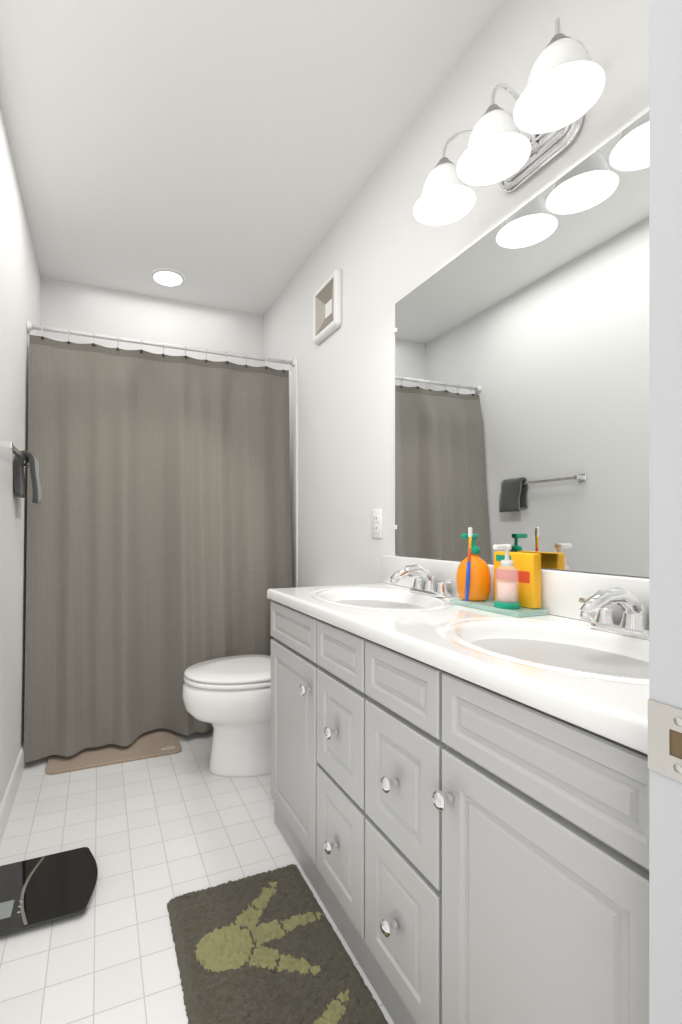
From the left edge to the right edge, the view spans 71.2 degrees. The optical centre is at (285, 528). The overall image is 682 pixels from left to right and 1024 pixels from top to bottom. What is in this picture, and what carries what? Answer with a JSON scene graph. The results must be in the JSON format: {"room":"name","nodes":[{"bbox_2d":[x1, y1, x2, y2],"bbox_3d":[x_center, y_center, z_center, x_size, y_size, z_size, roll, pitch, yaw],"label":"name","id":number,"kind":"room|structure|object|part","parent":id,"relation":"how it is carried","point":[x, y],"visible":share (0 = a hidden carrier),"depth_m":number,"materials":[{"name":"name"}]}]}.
{"room":"bathroom","nodes":[
{"label":"bathroom","id":0,"kind":"room"},
{"bbox_2d":[0,103,40,804],"bbox_3d":[-0.941,-0.206,1.394,0.115,2.440,2.934,0,0,-21],"label":"wall","id":1,"kind":"structure","parent":0,"point":[20,290],"depth_m":1.80,"materials":[{"name":"white paint"}]},
{"bbox_2d":[0,741,25,844],"bbox_3d":[-0.785,0.968,1.172,0.012,0.092,2.174,0,0,-21],"label":"baseboard","id":2,"kind":"structure","parent":1,"relation":"attached to","point":[8,799],"depth_m":1.71,"materials":[{"name":"white paint"}]},
{"bbox_2d":[0,441,41,503],"bbox_3d":[-0.963,-0.201,1.727,0.086,0.200,0.520,0,0,-21],"label":"towel rail","id":3,"kind":"object","parent":1,"relation":"attached to","point":[23,459],"visible":0.98,"depth_m":1.82,"materials":[{"name":"silver metal"}]},
{"bbox_2d":[13,450,41,503],"bbox_3d":[-1.020,-0.201,1.877,0.083,0.200,0.143,0,0,-21],"label":"hanging towel","id":4,"kind":"object","parent":3,"relation":"hanging from","point":[19,477],"depth_m":1.83,"materials":[{"name":"grey fabric"}]},
{"bbox_2d":[24,320,294,762],"bbox_3d":[-0.541,0.012,2.350,1.327,1.933,0.316,0,0,-21],"label":"shower curtain","id":5,"kind":"object","parent":1,"relation":"attached to","point":[159,555],"visible":0.88,"depth_m":2.31,"materials":[{"name":"grey fabric"}]},
{"bbox_3d":[-0.561,-0.927,2.401,1.327,0.055,0.056,0,0,-21],"label":"rail","id":6,"kind":"part","parent":5,"relation":"part of","materials":[{"name":"white metal"}]},
{"bbox_2d":[41,277,262,366],"bbox_3d":[-0.785,-0.206,2.970,1.329,2.440,0.115,0,0,-21],"label":"wall","id":7,"kind":"structure","parent":0,"point":[81,307],"depth_m":2.89,"materials":[{"name":"white paint"}]},
{"bbox_2d":[28,330,297,587],"bbox_3d":[-0.655,-0.173,2.640,1.328,1.567,0.594,0,0,-21],"label":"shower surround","id":8,"kind":"structure","parent":7,"relation":"attached to","point":[294,467],"depth_m":2.63,"materials":[{"name":"white"}]},
{"bbox_2d":[0,728,393,1023],"bbox_3d":[0.054,1.063,0.835,1.569,0.100,4.714,0,0,-21],"label":"floor","id":9,"kind":"structure","parent":0,"point":[155,835],"depth_m":1.44,"materials":[{"name":"tile"}]},
{"bbox_2d":[0,847,97,936],"bbox_3d":[-0.672,1.002,1.313,0.282,0.022,0.265,0,0,-21],"label":"scale","id":10,"kind":"object","parent":9,"relation":"on","point":[42,890],"visible":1,"depth_m":1.30,"materials":[{"name":"black glass"}]},
{"bbox_2d":[46,728,181,773],"bbox_3d":[-0.777,1.006,2.174,0.560,0.014,0.295,0,0,-21],"label":"bath mat","id":11,"kind":"object","parent":9,"relation":"on","point":[156,742],"visible":0.73,"depth_m":2.11,"materials":[{"name":"beige fabric"}]},
{"bbox_2d":[182,654,270,776],"bbox_3d":[-0.098,0.669,2.057,0.692,0.688,0.470,0,0,-21],"label":"toilet","id":12,"kind":"object","parent":9,"relation":"on","point":[228,698],"visible":0.4,"depth_m":1.93,"materials":[{"name":"white ceramic"}]},
{"bbox_2d":[167,864,388,1023],"bbox_3d":[0.030,0.997,0.906,0.384,0.029,0.949,0,0,-21],"label":"area rug","id":13,"kind":"object","parent":9,"relation":"on","point":[264,948],"visible":1,"depth_m":1.09,"materials":[{"name":"grey fabric"}]},
{"bbox_2d":[267,555,648,1023],"bbox_3d":[0.377,0.556,1.130,0.506,0.915,1.243,0,0,-21],"label":"bathroom vanity","id":14,"kind":"object","parent":9,"relation":"on","point":[460,795],"visible":0.94,"depth_m":0.82,"materials":[{"name":"painted wood"},{"name":"cultured marble"},{"name":"chrome"}]},
{"bbox_2d":[267,555,648,769],"bbox_3d":[0.389,0.214,1.134,0.481,0.231,1.243,0,0,-21],"label":"countertop","id":15,"kind":"structure","parent":14,"relation":"on","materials":[{"name":"white stone"}]},
{"bbox_2d":[450,598,547,616],"bbox_3d":[0.538,0.198,1.211,0.095,0.012,0.230,0,0,-21],"label":"tray","id":16,"kind":"object","parent":15,"relation":"on","point":[487,605],"visible":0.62,"depth_m":1.15,"materials":[{"name":"teal"}]},
{"bbox_2d":[465,527,471,600],"bbox_3d":[0.478,0.092,1.229,0.016,0.192,0.014,0,0,-21],"label":"toothbrush","id":17,"kind":"object","parent":16,"relation":"on","point":[468,566],"visible":1,"depth_m":1.23,"materials":[{"name":"blue plastic"}]},
{"bbox_2d":[456,534,490,600],"bbox_3d":[0.508,0.102,1.273,0.088,0.178,0.088,0,0,-21],"label":"soap bottle","id":18,"kind":"object","parent":16,"relation":"on","point":[480,583],"visible":0.88,"depth_m":1.24,"materials":[{"name":"orange plastic"}]},
{"bbox_2d":[493,544,519,608],"bbox_3d":[0.537,0.114,1.151,0.069,0.154,0.058,0,0,-21],"label":"clear soap dispenser","id":19,"kind":"object","parent":16,"relation":"on","point":[507,592],"visible":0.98,"depth_m":1.14,"materials":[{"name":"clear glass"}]},
{"bbox_2d":[494,551,540,608],"bbox_3d":[0.582,0.125,1.186,0.029,0.132,0.123,0,0,-21],"label":"box","id":20,"kind":"object","parent":16,"relation":"on","point":[527,566],"visible":0.69,"depth_m":1.15,"materials":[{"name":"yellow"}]},
{"bbox_2d":[0,0,505,315],"bbox_3d":[-0.270,-1.476,1.661,1.569,0.100,2.939,0,0,-21],"label":"ceiling","id":21,"kind":"structure","parent":0,"point":[227,154],"depth_m":1.65,"materials":[{"name":"white paint"}]},
{"bbox_2d":[150,268,184,286],"bbox_3d":[-0.665,-1.421,2.680,0.192,0.010,0.192,0,0,-21],"label":"recessed light","id":22,"kind":"object","parent":21,"relation":"in","point":[165,277],"visible":0.96,"depth_m":2.66,"materials":[{"name":"white plastic"}]},
{"bbox_2d":[263,0,648,586],"bbox_3d":[0.403,-0.206,1.922,0.115,2.440,2.934,0,0,-21],"label":"wall","id":23,"kind":"structure","parent":0,"point":[382,248],"depth_m":1.80,"materials":[{"name":"white paint"}]},
{"bbox_2d":[313,269,341,344],"bbox_3d":[0.196,-1.050,2.247,0.030,0.262,0.262,0,0,-21],"label":"air vent","id":24,"kind":"object","parent":23,"relation":"in","point":[327,308],"visible":1,"depth_m":2.23,"materials":[{"name":"white plastic"}]},
{"bbox_2d":[372,509,381,537],"bbox_3d":[0.360,-0.021,1.861,0.008,0.114,0.070,0,0,-21],"label":"electrical outlet plate","id":25,"kind":"object","parent":23,"relation":"attached to","point":[376,523],"visible":1,"depth_m":1.85,"materials":[{"name":"white plastic"}]},
{"bbox_2d":[412,17,605,225],"bbox_3d":[0.525,-0.967,1.130,0.236,0.195,0.504,0,0,-21],"label":"sconce","id":26,"kind":"object","parent":23,"relation":"attached to","point":[557,99],"visible":1,"depth_m":1.09,"materials":[{"name":"white glass"}]},
{"bbox_2d":[393,111,648,576],"bbox_3d":[0.620,-0.367,1.200,0.008,0.926,1.180,0,0,-21],"label":"mirror","id":27,"kind":"object","parent":23,"relation":"attached to","point":[522,379],"visible":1,"depth_m":1.16,"materials":[{"name":"clear glass"}]},
{"bbox_3d":[0.246,-0.206,0.347,1.329,2.440,0.115,0,0,-21],"label":"wall","id":28,"kind":"structure","parent":0,"visible":0},
{"bbox_2d":[648,0,681,1023],"bbox_3d":[0.016,-0.019,0.256,0.835,2.065,0.124,0,0,-21],"label":"door frame","id":29,"kind":"structure","parent":28,"relation":"attached to","point":[665,526],"depth_m":0.44,"materials":[{"name":"grey paint"}]}
]}

